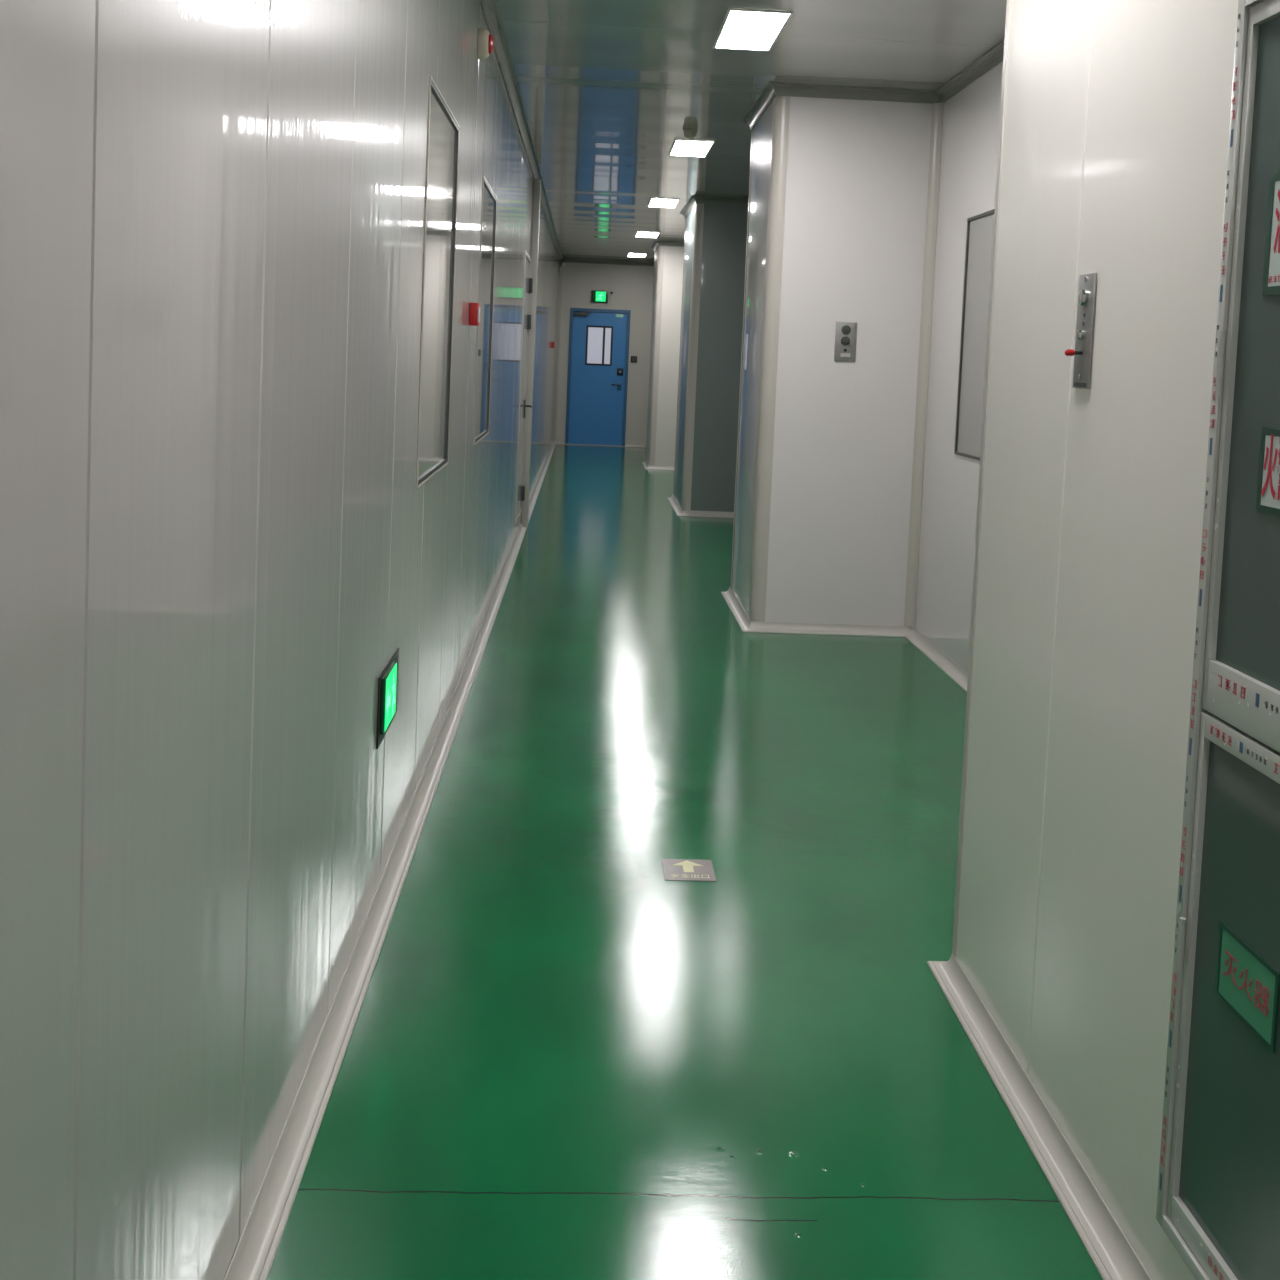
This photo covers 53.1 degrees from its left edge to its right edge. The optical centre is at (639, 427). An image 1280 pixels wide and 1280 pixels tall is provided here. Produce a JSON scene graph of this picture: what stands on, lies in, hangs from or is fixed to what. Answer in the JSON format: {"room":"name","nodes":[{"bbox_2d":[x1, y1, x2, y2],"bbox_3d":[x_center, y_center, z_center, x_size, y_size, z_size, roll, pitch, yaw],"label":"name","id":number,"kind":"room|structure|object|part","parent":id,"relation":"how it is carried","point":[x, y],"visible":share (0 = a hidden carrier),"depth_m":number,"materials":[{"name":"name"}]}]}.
{"room":"clean room","nodes":[
{"label":"clean room","id":0,"kind":"room"},
{"bbox_2d":[0,0,559,1279],"bbox_3d":[-0.895,-0.528,8.655,0.080,2.970,23.800,2,3,-2],"label":"wall","id":1,"kind":"structure","parent":0,"point":[219,539],"depth_m":1.74,"materials":[{"name":"metal"}]},
{"bbox_2d":[224,523,526,1279],"bbox_3d":[-0.689,1.222,3.793,0.050,0.051,13.880,2,3,-2],"label":"baseboard","id":2,"kind":"structure","parent":1,"relation":"attached to","point":[253,1257],"depth_m":2.78,"materials":[{"name":"grey metal"}]},
{"bbox_2d":[376,648,398,748],"bbox_3d":[-0.669,0.720,3.434,0.017,0.185,0.330,2,3,-2],"label":"exit sign","id":3,"kind":"object","parent":1,"relation":"attached to","point":[388,679],"visible":1,"depth_m":3.34,"materials":[{"name":"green plastic"}]},
{"bbox_3d":[-0.661,0.712,3.395,0.002,0.136,0.182,2,3,-2],"label":"lit panel","id":4,"kind":"part","parent":3,"relation":"part of","materials":[{"name":"green plastic"}]},
{"bbox_2d":[416,76,459,487],"bbox_3d":[-0.669,-0.456,4.250,0.015,1.228,0.849,2,3,-2],"label":"window","id":5,"kind":"structure","parent":1,"relation":"in","point":[443,128],"depth_m":4.24,"materials":[{"name":"grey metal"}]},
{"bbox_2d":[469,303,479,325],"bbox_3d":[-0.696,-0.478,5.387,0.038,0.095,0.095,2,3,-2],"label":"fire alarm","id":6,"kind":"object","parent":1,"relation":"attached to","point":[474,308],"visible":1,"depth_m":5.34,"materials":[{"name":"red plastic"}]},
{"bbox_3d":[-0.678,-0.477,5.388,0.003,0.063,0.063,2,3,-2],"label":"press panel","id":7,"kind":"part","parent":6,"relation":"part of","materials":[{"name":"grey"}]},
{"bbox_2d":[474,176,496,444],"bbox_3d":[-0.750,-0.552,6.198,0.015,1.213,0.842,2,3,-2],"label":"window","id":8,"kind":"structure","parent":1,"relation":"in","point":[489,199],"depth_m":6.24,"materials":[{"name":"grey metal"}]},
{"bbox_2d":[477,28,493,58],"bbox_3d":[-0.635,-1.588,5.294,0.063,0.123,0.123,2,3,-2],"label":"fire alarm","id":9,"kind":"object","parent":1,"relation":"attached to","point":[485,45],"visible":1,"depth_m":5.25,"materials":[{"name":"beige plastic"}]},
{"bbox_2d":[515,250,532,527],"bbox_3d":[-0.918,-0.317,10.195,0.104,2.109,0.949,2,3,-2],"label":"door","id":10,"kind":"structure","parent":1,"relation":"in","point":[528,281],"depth_m":10.27,"materials":[{"name":"grey metal"}]},
{"bbox_2d":[521,179,540,527],"bbox_3d":[-0.914,-0.618,10.744,0.054,2.908,0.140,2,3,-2],"label":"trim","id":11,"kind":"structure","parent":1,"relation":"attached to","point":[537,182],"depth_m":10.68,"materials":[{"name":"grey metal"}]},
{"bbox_2d":[528,441,564,522],"bbox_3d":[-1.109,0.518,15.775,0.192,0.051,9.699,2,3,-2],"label":"baseboard","id":12,"kind":"structure","parent":1,"relation":"attached to","point":[532,501],"depth_m":14.65,"materials":[{"name":"grey metal"}]},
{"bbox_2d":[553,262,562,440],"bbox_3d":[-1.316,-1.223,20.502,0.049,2.863,0.049,2,3,-2],"label":"trim","id":13,"kind":"structure","parent":1,"relation":"attached to","point":[560,267],"depth_m":20.51,"materials":[{"name":"grey metal"}]},
{"bbox_2d":[568,311,626,437],"bbox_3d":[-0.682,-0.870,20.684,1.170,2.295,0.020,2,3,-2],"label":"door frame","id":14,"kind":"structure","parent":0,"point":[581,311],"depth_m":20.67,"materials":[{"name":"paint"}]},
{"bbox_2d":[556,262,653,443],"bbox_3d":[-0.346,-1.190,20.619,2.160,2.970,0.100,2,3,-2],"label":"wall","id":15,"kind":"structure","parent":0,"point":[631,286],"depth_m":20.53,"materials":[{"name":"paint"}]},
{"bbox_2d":[565,308,630,446],"bbox_3d":[-0.680,-0.814,20.593,0.970,2.194,0.170,2,3,-2],"label":"door","id":16,"kind":"structure","parent":15,"relation":"in","point":[599,342],"depth_m":20.59,"materials":[{"name":"blue paint"}]},
{"bbox_3d":[-0.721,-1.326,20.572,0.240,0.579,0.010,2,3,-2],"label":"glass pane","id":17,"kind":"part","parent":16,"relation":"part of","materials":[{"name":"grey glass"}]},
{"bbox_3d":[-0.656,-1.323,20.571,0.425,0.635,0.038,2,3,-2],"label":"vision panel frame","id":18,"kind":"part","parent":16,"relation":"part of","materials":[{"name":"black"}]},
{"bbox_3d":[-0.520,-1.318,20.581,0.095,0.579,0.010,2,3,-2],"label":"glass pane","id":19,"kind":"part","parent":16,"relation":"part of","materials":[{"name":"grey glass"}]},
{"bbox_3d":[-0.331,-0.667,20.607,0.070,0.130,0.009,2,3,-2],"label":"handle plate","id":20,"kind":"part","parent":16,"relation":"part of","materials":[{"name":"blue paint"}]},
{"bbox_3d":[-0.321,-0.902,20.592,0.100,0.120,0.011,2,3,-2],"label":"lock plate","id":21,"kind":"part","parent":16,"relation":"part of","materials":[{"name":"black metal"}]},
{"bbox_2d":[591,290,612,302],"bbox_3d":[-0.603,-2.100,20.473,0.342,0.190,0.058,2,3,-2],"label":"exit sign","id":22,"kind":"object","parent":15,"relation":"attached to","point":[597,296],"visible":1,"depth_m":20.45,"materials":[{"name":"green plastic"}]},
{"bbox_3d":[-0.628,-2.100,20.446,0.160,0.158,0.004,2,3,-2],"label":"lit panel","id":23,"kind":"part","parent":22,"relation":"part of","materials":[{"name":"green plastic"}]},
{"bbox_2d":[631,356,636,362],"bbox_3d":[-0.098,-1.104,20.572,0.102,0.105,0.023,2,3,-2],"label":"card reader","id":24,"kind":"object","parent":15,"relation":"attached to","point":[633,358],"visible":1,"depth_m":20.56,"materials":[{"name":"black plastic"}]},
{"bbox_2d":[646,246,683,465],"bbox_3d":[1.275,-0.928,17.242,2.235,2.970,1.000,2,3,-2],"label":"wall","id":25,"kind":"structure","parent":0,"point":[673,255],"depth_m":16.72,"materials":[{"name":"metal"}]},
{"bbox_2d":[649,246,663,464],"bbox_3d":[0.204,-0.942,16.721,0.112,2.863,0.034,5,4,42],"label":"trim","id":26,"kind":"structure","parent":25,"relation":"attached to","point":[660,257],"depth_m":16.70,"materials":[{"name":"grey metal"}]},
{"bbox_2d":[267,444,1102,1279],"bbox_3d":[0.867,1.066,8.821,3.820,0.080,24.000,2,3,-2],"label":"floor","id":27,"kind":"structure","parent":0,"point":[565,1058],"depth_m":3.10,"materials":[{"name":"green paint"}]},
{"bbox_2d":[662,859,715,881],"bbox_3d":[0.141,1.285,3.723,0.147,0.002,0.152,2,3,-2],"label":"sign","id":28,"kind":"object","parent":27,"relation":"on","point":[674,869],"visible":1,"depth_m":3.72,"materials":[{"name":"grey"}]},
{"bbox_2d":[673,204,747,511],"bbox_3d":[1.505,-0.657,12.671,2.150,2.970,1.370,2,3,-2],"label":"wall","id":29,"kind":"structure","parent":0,"point":[724,243],"depth_m":11.97,"materials":[{"name":"white metal"}]},
{"bbox_2d":[625,444,733,517],"bbox_3d":[1.114,0.579,16.361,2.121,0.051,8.780,2,3,-4],"label":"baseboard","id":30,"kind":"structure","parent":29,"relation":"attached to","point":[679,512],"depth_m":12.13,"materials":[{"name":"grey metal"}]},
{"bbox_2d":[682,203,703,509],"bbox_3d":[0.484,-0.658,11.967,0.112,2.863,0.034,5,4,42],"label":"trim","id":31,"kind":"structure","parent":29,"relation":"attached to","point":[699,207],"depth_m":11.95,"materials":[{"name":"grey metal"}]},
{"bbox_2d":[496,0,1006,261],"bbox_3d":[0.997,-1.987,8.646,3.820,0.100,24.000,2,3,-2],"label":"ceiling","id":32,"kind":"structure","parent":0,"point":[607,88],"depth_m":6.71,"materials":[{"name":"white metal"}]},
{"bbox_2d":[627,253,646,257],"bbox_3d":[-0.046,-2.570,19.026,0.274,0.009,0.684,2,3,-2],"label":"recessed light","id":33,"kind":"object","parent":32,"relation":"in","point":[629,254],"visible":1,"depth_m":18.96,"materials":[{"name":"white plastic"}]},
{"bbox_2d":[635,231,659,237],"bbox_3d":[0.090,-2.374,15.709,0.274,0.009,0.684,2,3,-2],"label":"recessed light","id":34,"kind":"object","parent":32,"relation":"in","point":[639,233],"visible":1,"depth_m":15.67,"materials":[{"name":"white plastic"}]},
{"bbox_2d":[648,198,679,207],"bbox_3d":[0.226,-2.178,12.393,0.274,0.009,0.684,2,3,-2],"label":"recessed light","id":35,"kind":"object","parent":32,"relation":"in","point":[654,202],"visible":1,"depth_m":12.36,"materials":[{"name":"white plastic"}]},
{"bbox_2d":[683,126,697,138],"bbox_3d":[0.325,-1.906,8.282,0.099,0.074,0.099,2,3,-2],"label":"smoke detector","id":36,"kind":"object","parent":32,"relation":"attached to","point":[690,132],"visible":1,"depth_m":8.25,"materials":[{"name":"beige plastic"}]},
{"bbox_2d":[669,139,714,156],"bbox_3d":[0.362,-1.983,9.076,0.274,0.009,0.684,2,3,-2],"label":"recessed light","id":37,"kind":"object","parent":32,"relation":"in","point":[680,147],"visible":1,"depth_m":9.04,"materials":[{"name":"white plastic"}]},
{"bbox_2d":[713,8,792,50],"bbox_3d":[0.498,-1.787,5.760,0.274,0.009,0.684,2,3,-2],"label":"recessed light","id":38,"kind":"object","parent":32,"relation":"in","point":[741,29],"visible":1,"depth_m":5.72,"materials":[{"name":"white plastic"}]},
{"bbox_2d":[731,96,931,625],"bbox_3d":[1.141,-0.377,7.519,0.980,2.970,1.050,2,3,-2],"label":"wall","id":39,"kind":"structure","parent":0,"point":[857,174],"depth_m":7.00,"materials":[{"name":"metal"}]},
{"bbox_2d":[730,127,752,587],"bbox_3d":[0.657,-0.423,7.997,0.034,2.863,0.112,5,4,42],"label":"trim","id":40,"kind":"structure","parent":39,"relation":"attached to","point":[752,127],"depth_m":7.95,"materials":[{"name":"grey metal"}]},
{"bbox_2d":[749,96,789,621],"bbox_3d":[0.698,-0.365,7.000,0.112,2.863,0.034,5,4,42],"label":"trim","id":41,"kind":"structure","parent":39,"relation":"attached to","point":[781,104],"depth_m":6.98,"materials":[{"name":"grey metal"}]},
{"bbox_2d":[834,322,856,361],"bbox_3d":[1.121,-0.471,6.976,0.115,0.213,0.020,2,3,-2],"label":"control plate","id":42,"kind":"object","parent":39,"relation":"attached to","point":[845,334],"visible":1,"depth_m":6.98,"materials":[{"name":"silver metal"}]},
{"bbox_2d":[915,61,1002,672],"bbox_3d":[1.692,-0.213,5.065,0.080,2.970,3.910,2,3,-2],"label":"wall","id":43,"kind":"structure","parent":0,"point":[971,117],"depth_m":6.52,"materials":[{"name":"metal"}]},
{"bbox_2d":[904,102,943,627],"bbox_3d":[1.548,-0.328,6.987,0.049,2.863,0.049,2,3,-2],"label":"trim","id":44,"kind":"structure","parent":43,"relation":"attached to","point":[937,108],"depth_m":6.99,"materials":[{"name":"grey metal"}]},
{"bbox_2d":[954,208,994,461],"bbox_3d":[1.633,-0.418,5.772,0.017,1.184,1.242,2,3,-2],"label":"window","id":45,"kind":"structure","parent":43,"relation":"in","point":[979,229],"depth_m":6.20,"materials":[{"name":"white glass"}]},
{"bbox_2d":[956,0,1237,1279],"bbox_3d":[1.001,0.050,-0.036,0.080,2.970,6.240,2,3,-2],"label":"wall","id":46,"kind":"structure","parent":0,"point":[1117,114],"depth_m":2.37,"materials":[{"name":"metal"}]},
{"bbox_2d":[480,0,1003,265],"bbox_3d":[0.964,-1.909,8.649,3.520,0.058,23.800,2,3,-2],"label":"crown molding","id":47,"kind":"structure","parent":46,"relation":"attached to","point":[993,57],"depth_m":6.90,"materials":[{"name":"grey metal"}]},
{"bbox_2d":[721,586,1151,1279],"bbox_3d":[1.800,1.396,2.588,2.111,0.051,11.251,2,3,-2],"label":"baseboard","id":48,"kind":"structure","parent":46,"relation":"attached to","point":[1102,1237],"depth_m":2.60,"materials":[{"name":"grey metal"}]},
{"bbox_2d":[952,0,1010,956],"bbox_3d":[0.847,-0.133,3.067,0.034,2.863,0.024,2,3,-2],"label":"trim","id":49,"kind":"structure","parent":46,"relation":"attached to","point":[1008,4],"depth_m":3.08,"materials":[{"name":"grey metal"}]},
{"bbox_2d":[1065,273,1096,388],"bbox_3d":[0.843,-0.188,2.471,0.038,0.221,0.078,2,3,-2],"label":"switch plate","id":50,"kind":"object","parent":46,"relation":"attached to","point":[1082,354],"visible":1,"depth_m":2.46,"materials":[{"name":"silver metal"}]},
{"bbox_3d":[0.853,-0.252,2.467,0.012,0.032,0.032,2,3,-2],"label":"selector knob","id":51,"kind":"part","parent":50,"relation":"part of","materials":[{"name":"silver metal"}]},
{"bbox_2d":[1156,0,1279,1279],"bbox_3d":[0.899,0.331,1.482,0.071,1.896,0.969,2,3,-2],"label":"cabinet","id":52,"kind":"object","parent":46,"relation":"in","point":[1218,1194],"depth_m":1.88,"materials":[{"name":"white metal"}]},
{"bbox_2d":[1159,129,1232,1189],"bbox_3d":[0.850,0.374,1.958,0.002,1.643,0.006,2,3,-2],"label":"print","id":53,"kind":"object","parent":52,"relation":"attached to","point":[1226,265],"depth_m":1.95},
{"bbox_2d":[1161,67,1237,1165],"bbox_3d":[0.853,0.307,1.954,0.002,1.693,0.015,2,3,-2],"label":"print","id":54,"kind":"object","parent":52,"relation":"attached to","point":[1230,221],"depth_m":1.95,"materials":[{"name":"red"}]},
{"bbox_2d":[1165,14,1239,1096],"bbox_3d":[0.857,0.214,1.952,0.002,1.664,0.008,2,3,-2],"label":"print","id":55,"kind":"object","parent":52,"relation":"attached to","point":[1232,176],"depth_m":1.94},
{"bbox_2d":[1208,1255,1223,1279],"bbox_3d":[0.842,1.230,1.499,0.002,0.014,0.727,2,3,-2],"label":"print","id":56,"kind":"object","parent":52,"relation":"on","point":[1215,1262],"depth_m":1.84,"materials":[{"name":"red"}]},
{"bbox_3d":[0.879,0.856,1.519,0.046,0.796,0.909,2,3,-2],"label":"frame","id":57,"kind":"part","parent":52,"relation":"part of","materials":[{"name":"white metal"}]},
{"bbox_3d":[0.870,0.853,1.518,0.008,0.720,0.881,2,3,-2],"label":"glass pane","id":58,"kind":"part","parent":52,"relation":"part of","materials":[{"name":"glass"}]},
{"bbox_2d":[1218,675,1245,698],"bbox_3d":[0.874,0.396,1.535,0.002,0.018,0.734,2,3,-2],"label":"print","id":59,"kind":"object","parent":52,"relation":"on","point":[1229,686],"depth_m":1.86,"materials":[{"name":"red paint"}]},
{"bbox_2d":[1239,742,1242,752],"bbox_3d":[0.873,0.477,1.469,0.002,0.015,0.725,2,3,-2],"label":"print","id":60,"kind":"object","parent":52,"relation":"on","point":[1240,743],"depth_m":1.83,"materials":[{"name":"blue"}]},
{"bbox_3d":[0.918,-0.069,1.466,0.046,1.048,0.909,2,3,-2],"label":"frame","id":61,"kind":"part","parent":52,"relation":"part of","materials":[{"name":"white metal"}]},
{"bbox_2d":[1210,725,1278,773],"bbox_3d":[0.871,0.474,1.528,0.002,0.015,0.782,2,3,-2],"label":"print","id":62,"kind":"object","parent":52,"relation":"on","point":[1248,749],"depth_m":1.81,"materials":[{"name":"red"}]},
{"bbox_2d":[1215,921,1279,1052],"bbox_3d":[0.854,0.784,1.804,0.002,0.110,0.160,2,3,-2],"label":"notice sign","id":63,"kind":"object","parent":52,"relation":"attached to","point":[1247,984],"visible":1,"depth_m":1.80,"materials":[{"name":"teal plastic"}]},
{"bbox_3d":[0.910,-0.094,1.464,0.008,0.942,0.881,2,3,-2],"label":"glass pane","id":64,"kind":"part","parent":52,"relation":"part of","materials":[{"name":"glass"}]},
{"bbox_2d":[1247,749,1266,764],"bbox_3d":[0.875,0.480,1.427,0.002,0.008,0.767,2,3,-2],"label":"print","id":65,"kind":"object","parent":52,"relation":"on","point":[1254,756],"depth_m":1.78,"materials":[{"name":"grey"}]},
{"bbox_2d":[1255,693,1258,706],"bbox_3d":[0.876,0.400,1.463,0.002,0.019,0.661,2,3,-2],"label":"print","id":66,"kind":"object","parent":52,"relation":"on","point":[1256,694],"depth_m":1.79,"materials":[{"name":"blue"}]},
{"bbox_2d":[1256,428,1279,515],"bbox_3d":[0.885,0.062,1.761,0.002,0.119,0.124,2,3,-2],"label":"notice sign","id":67,"kind":"object","parent":52,"relation":"attached to","point":[1268,488],"visible":1,"depth_m":1.79,"materials":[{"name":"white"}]},
{"bbox_2d":[1262,172,1279,295],"bbox_3d":[0.898,-0.271,1.754,0.002,0.172,0.148,2,3,-2],"label":"notice sign","id":68,"kind":"object","parent":52,"relation":"attached to","point":[1271,276],"visible":1,"depth_m":1.81,"materials":[{"name":"white plastic"}]},
{"bbox_2d":[1264,701,1278,713],"bbox_3d":[0.878,0.402,1.413,0.002,0.010,0.716,2,3,-2],"label":"print","id":69,"kind":"object","parent":52,"relation":"on","point":[1270,707],"depth_m":1.75,"materials":[{"name":"grey"}]}
]}

